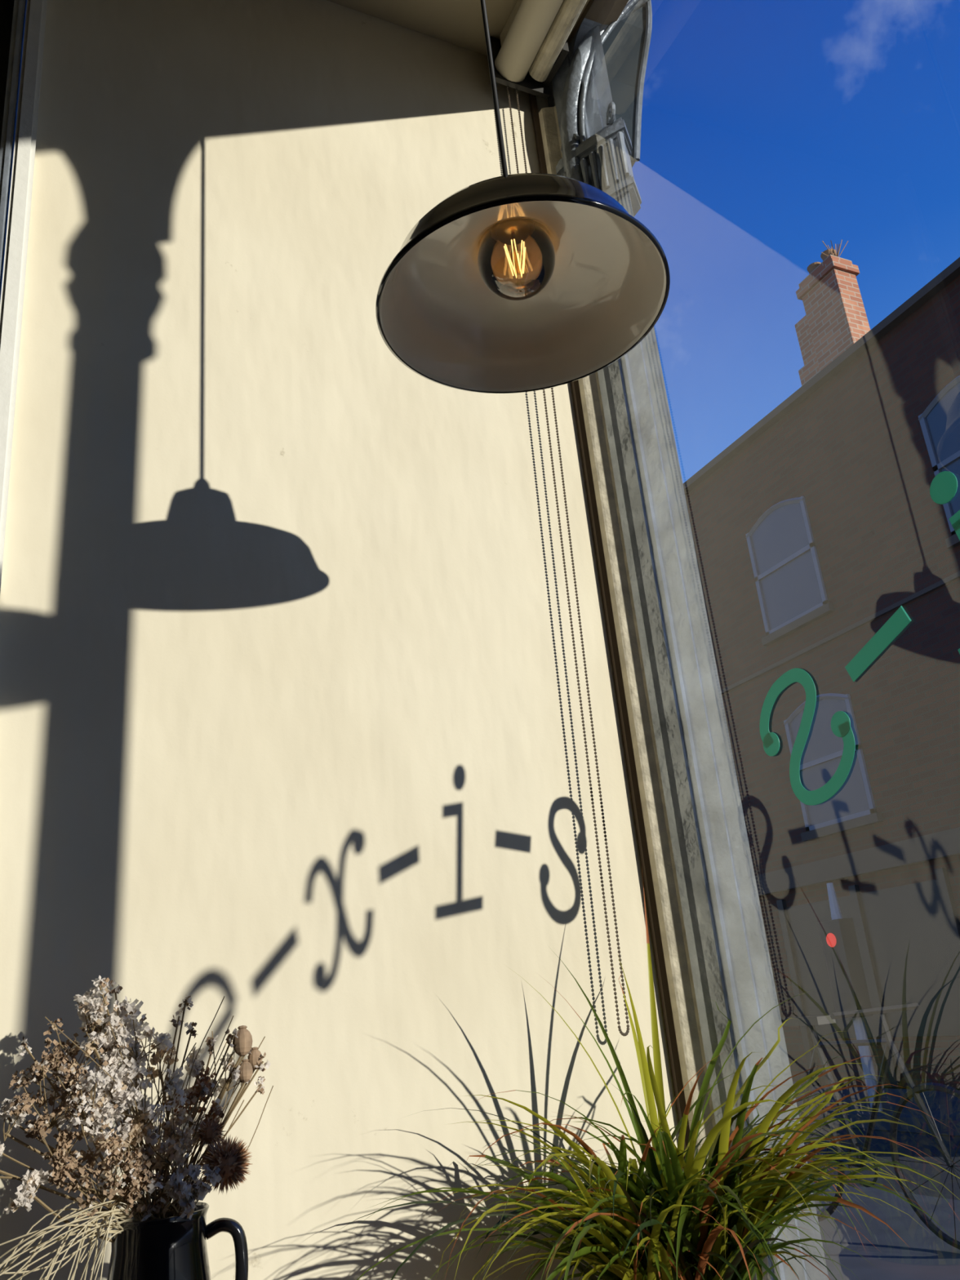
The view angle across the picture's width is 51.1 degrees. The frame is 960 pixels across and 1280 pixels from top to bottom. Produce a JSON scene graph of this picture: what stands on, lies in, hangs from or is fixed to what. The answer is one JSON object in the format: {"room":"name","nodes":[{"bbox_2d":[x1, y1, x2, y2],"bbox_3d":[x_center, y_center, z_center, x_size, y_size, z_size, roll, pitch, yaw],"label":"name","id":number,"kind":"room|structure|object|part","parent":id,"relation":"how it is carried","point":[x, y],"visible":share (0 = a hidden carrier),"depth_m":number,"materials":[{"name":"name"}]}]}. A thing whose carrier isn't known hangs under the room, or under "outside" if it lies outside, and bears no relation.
{"room":"shop","nodes":[
{"label":"shop","id":0,"kind":"room"},
{"bbox_2d":[0,0,684,1279],"bbox_3d":[-0.169,0.103,1.680,1.163,3.367,0.130,4,-22,-25],"label":"wall","id":1,"kind":"structure","parent":0,"point":[291,730],"depth_m":1.59,"materials":[{"name":"beige paint"}]},
{"bbox_2d":[0,0,26,301],"bbox_3d":[-0.703,0.193,1.329,0.017,3.056,0.094,4,-22,-25],"label":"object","id":2,"kind":"object","parent":1,"relation":"attached to","point":[10,114],"visible":1,"depth_m":1.69,"materials":[{"name":"black gloss paint"}]},
{"bbox_2d":[0,0,47,593],"bbox_3d":[-0.684,0.116,1.367,0.032,3.222,0.102,4,-22,-25],"label":"trim","id":3,"kind":"structure","parent":1,"relation":"attached to","point":[11,302],"depth_m":1.60,"materials":[{"name":"white paint"}]},
{"bbox_2d":[528,93,689,1159],"bbox_3d":[0.263,0.204,1.764,0.007,3.157,0.016,4,-22,-25],"label":"shadow gap","id":4,"kind":"object","parent":1,"relation":"attached to","point":[627,739],"visible":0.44,"depth_m":1.77,"materials":[{"name":"brown"}]},
{"bbox_2d":[327,0,589,55],"bbox_3d":[-0.653,-2.478,-0.855,4.437,0.087,5.786,4,-22,-25],"label":"ceiling","id":5,"kind":"structure","parent":0,"point":[460,23],"depth_m":2.19,"materials":[{"name":"paint"}]},
{"bbox_2d":[375,0,670,393],"bbox_3d":[-0.003,-0.984,1.465,0.366,1.225,0.366,4,-22,-25],"label":"pendant lamp","id":6,"kind":"object","parent":5,"relation":"hanging from","point":[522,282],"visible":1,"depth_m":1.32,"materials":[{"name":"black metal"}]},
{"bbox_3d":[-0.011,-1.067,1.496,0.099,1.047,0.099,4,-22,-25],"label":"cord","id":7,"kind":"part","parent":6,"relation":"part of","materials":[{"name":"black plastic"}]},
{"bbox_2d":[495,218,529,244],"bbox_3d":[0.041,-0.539,1.301,0.049,0.032,0.049,4,-22,-25],"label":"socket","id":8,"kind":"object","parent":6,"relation":"attached to","point":[518,229],"depth_m":1.29,"materials":[{"name":"gold metal"}]},
{"bbox_3d":[0.045,-0.500,1.286,0.364,0.186,0.364,4,-22,-25],"label":"lamp shade","id":9,"kind":"part","parent":6,"relation":"part of","materials":[{"name":"black metal"}]},
{"bbox_3d":[0.045,-0.496,1.285,0.004,0.070,0.004,-22,-26,38],"label":"stem","id":10,"kind":"part","parent":6,"relation":"part of","materials":[{"name":"gold metal"}]},
{"bbox_3d":[0.046,-0.486,1.281,0.100,0.102,0.100,4,-22,-25],"label":"bulb glass","id":11,"kind":"part","parent":6,"relation":"part of","materials":[{"name":"clear glass"}]},
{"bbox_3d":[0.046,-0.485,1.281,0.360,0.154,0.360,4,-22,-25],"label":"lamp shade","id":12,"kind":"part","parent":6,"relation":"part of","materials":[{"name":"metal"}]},
{"bbox_2d":[567,0,628,46],"bbox_3d":[1.435,-0.811,-0.537,0.090,3.251,5.742,4,-22,-24],"label":"wall","id":13,"kind":"structure","parent":0,"point":[602,11],"depth_m":2.20,"materials":[{"name":"brown paint"}]},
{"bbox_2d":[489,0,629,1036],"bbox_3d":[0.515,-0.651,1.241,0.206,2.092,1.636,3,-22,-23],"label":"roller blind","id":14,"kind":"object","parent":13,"relation":"attached to","point":[532,46],"visible":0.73,"depth_m":2.13,"materials":[{"name":"beige fabric"}]},
{"bbox_2d":[568,17,601,63],"bbox_3d":[0.955,-0.714,0.523,0.130,2.519,3.350,4,-22,-24],"label":"window","id":15,"kind":"structure","parent":13,"relation":"in","point":[587,24],"depth_m":2.24,"materials":[{"name":"glass"}]},
{"bbox_2d":[684,275,959,1088],"bbox_3d":[3.687,3.859,19.907,6.000,8.205,31.000,4,-22,-25],"label":"building","id":16,"kind":"structure","parent":0,"point":[855,448],"depth_m":11.79,"materials":[{"name":"brown brick"}]},
{"bbox_2d":[683,257,959,896],"bbox_3d":[0.862,2.604,19.024,0.220,5.990,31.000,4,-22,-25],"label":"crown molding","id":17,"kind":"structure","parent":16,"relation":"attached to","point":[946,843],"depth_m":11.76,"materials":[{"name":"beige paint"}]},
{"bbox_2d":[745,375,959,831],"bbox_3d":[1.546,2.297,17.584,0.070,4.205,25.148,4,-22,-25],"label":"window","id":18,"kind":"structure","parent":16,"relation":"in","point":[936,467],"depth_m":12.25,"materials":[{"name":"grey glass"}]},
{"bbox_2d":[751,382,959,826],"bbox_3d":[1.554,2.300,17.587,0.001,4.200,25.120,4,-22,-25],"label":"glass","id":19,"kind":"object","parent":16,"relation":"in","point":[793,589],"depth_m":12.36,"materials":[{"name":"glass"}]},
{"bbox_2d":[760,533,959,841],"bbox_3d":[1.613,3.111,17.277,0.090,2.660,25.240,4,-22,-25],"label":"sill","id":20,"kind":"structure","parent":16,"relation":"attached to","point":[953,541],"depth_m":12.15,"materials":[{"name":"brown stone"}]},
{"bbox_2d":[776,867,959,1087],"bbox_3d":[1.900,5.931,16.241,0.070,2.135,26.600,4,-22,-25],"label":"shopfront","id":21,"kind":"object","parent":16,"relation":"attached to","point":[908,936],"visible":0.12,"depth_m":11.01,"materials":[{"name":"grey"}]},
{"bbox_3d":[-0.349,0.606,-1.993,4.437,0.072,5.786,4,-22,-25],"label":"floor","id":22,"kind":"structure","parent":0,"visible":0},
{"bbox_2d":[547,25,829,1279],"bbox_3d":[0.364,0.181,1.782,0.133,3.193,0.263,4,-22,-25],"label":"post","id":23,"kind":"object","parent":22,"relation":"on","point":[731,964],"visible":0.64,"depth_m":1.70,"materials":[{"name":"silver metal"}]},
{"bbox_2d":[555,102,641,216],"bbox_3d":[0.255,-0.998,2.143,0.123,0.222,0.190,4,-22,-25],"label":"capital","id":24,"kind":"object","parent":23,"relation":"attached to","point":[607,152],"visible":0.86,"depth_m":2.10,"materials":[{"name":"paint"}]},
{"bbox_2d":[560,0,648,185],"bbox_3d":[0.315,-1.199,2.189,0.316,0.641,0.065,-11,-21,14],"label":"metal bracket","id":25,"kind":"object","parent":24,"relation":"on","point":[573,104],"visible":0.7,"depth_m":2.19,"materials":[{"name":"metal"}]},
{"bbox_2d":[538,105,715,1175],"bbox_3d":[0.292,0.240,1.746,0.035,3.070,0.049,4,-22,-25],"label":"window frame","id":26,"kind":"structure","parent":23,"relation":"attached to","point":[691,1050],"depth_m":1.75,"materials":[{"name":"paint"}]},
{"bbox_2d":[602,0,652,167],"bbox_3d":[0.280,-1.334,2.350,0.122,0.580,0.303,4,-22,-25],"label":"bracket","id":27,"kind":"object","parent":23,"relation":"attached to","point":[626,48],"visible":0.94,"depth_m":2.27,"materials":[{"name":"grey metal"}]},
{"bbox_3d":[0.059,1.218,0.882,1.015,0.692,0.602,4,-22,-25],"label":"countertop","id":28,"kind":"structure","parent":22,"relation":"on","visible":0},
{"bbox_2d":[106,1201,248,1279],"bbox_3d":[-0.326,0.763,1.020,0.134,0.323,0.127,-14,-22,21],"label":"jug","id":29,"kind":"object","parent":28,"relation":"on","point":[170,1247],"visible":0.88,"depth_m":1.03,"materials":[{"name":"black ceramic"}]},
{"bbox_2d":[0,975,273,1279],"bbox_3d":[-0.385,0.551,1.064,0.353,0.377,0.150,2,-22,-21],"label":"flower bouquet","id":30,"kind":"object","parent":29,"relation":"in","point":[224,1164],"visible":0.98,"depth_m":1.07,"materials":[{"name":"white plant"}]},
{"bbox_3d":[-0.271,0.698,1.068,0.048,0.149,0.016,0,-21,-16],"label":"handle","id":31,"kind":"part","parent":29,"relation":"part of","materials":[{"name":"black ceramic"}]},
{"bbox_2d":[338,870,959,1279],"bbox_3d":[0.143,0.582,1.173,0.665,0.680,0.610,4,-22,-25],"label":"plant","id":32,"kind":"object","parent":28,"relation":"on","point":[673,1224],"visible":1,"depth_m":1.21,"materials":[{"name":"green plant"}]},
{"bbox_3d":[-2.203,0.020,0.702,3.283,3.222,0.131,4,-22,-25],"label":"wall","id":33,"kind":"structure","parent":0,"visible":0},
{"bbox_2d":[0,0,14,146],"bbox_3d":[-1.003,0.190,1.241,0.594,3.056,0.022,4,-22,-25],"label":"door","id":34,"kind":"structure","parent":33,"relation":"in","point":[6,6],"depth_m":1.83,"materials":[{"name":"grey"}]},
{"bbox_3d":[0.640,-0.467,1.146,0.038,2.501,1.667,4,-22,-25],"label":"glass pane","id":35,"kind":"object","parent":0,"visible":0},
{"bbox_2d":[759,471,959,805],"bbox_3d":[0.673,-0.121,1.014,0.001,0.346,1.260,4,-22,-24],"label":"lettering","id":36,"kind":"object","parent":35,"relation":"attached to","point":[944,486],"depth_m":1.38,"materials":[{"name":"green paint"}]},
{"label":"outside","id":37,"kind":"structure","parent":0,"visible":0},
{"bbox_2d":[800,1084,959,1200],"bbox_3d":[23.613,6.855,20.829,58.796,0.175,100.000,4,-22,-25],"label":"ground","id":38,"kind":"structure","parent":37,"point":[922,1139],"depth_m":7.36,"materials":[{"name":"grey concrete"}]},
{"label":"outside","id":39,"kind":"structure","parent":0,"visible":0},
{"bbox_2d":[794,1085,959,1279],"bbox_3d":[0.491,5.005,10.081,7.666,0.117,100.000,4,-22,-25],"label":"pavement","id":40,"kind":"structure","parent":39,"point":[920,1254],"depth_m":5.02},
{"bbox_2d":[817,882,882,1111],"bbox_3d":[3.483,3.326,9.459,0.188,2.035,0.280,4,-22,-25],"label":"traffic light","id":41,"kind":"object","parent":40,"relation":"on","point":[847,980],"visible":0.94,"depth_m":9.45,"materials":[{"name":"grey metal"}]},
{"bbox_2d":[782,1003,959,1249],"bbox_3d":[1.874,2.369,4.965,0.560,1.016,1.704,4,-22,-25],"label":"bicycle","id":42,"kind":"object","parent":40,"relation":"on","point":[914,1091],"visible":0.56,"depth_m":4.85,"materials":[{"name":"black metal"}]},
{"bbox_3d":[3.231,-0.316,21.425,6.100,0.697,31.000,4,-22,-25],"label":"slate roof","id":43,"kind":"structure","parent":0,"visible":0},
{"bbox_2d":[794,254,870,386],"bbox_3d":[4.587,-3.962,13.145,0.450,1.820,1.010,4,-22,-25],"label":"chimney stack","id":44,"kind":"object","parent":43,"relation":"on","point":[835,318],"visible":0.69,"depth_m":12.98,"materials":[{"name":"orange brick"}]},
{"bbox_2d":[806,239,848,273],"bbox_3d":[4.559,-5.037,13.274,0.277,0.330,0.645,4,-22,-25],"label":"chimney pots","id":45,"kind":"object","parent":44,"relation":"on","point":[826,253],"visible":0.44,"depth_m":13.20,"materials":[{"name":"brown ceramic"}]}
]}

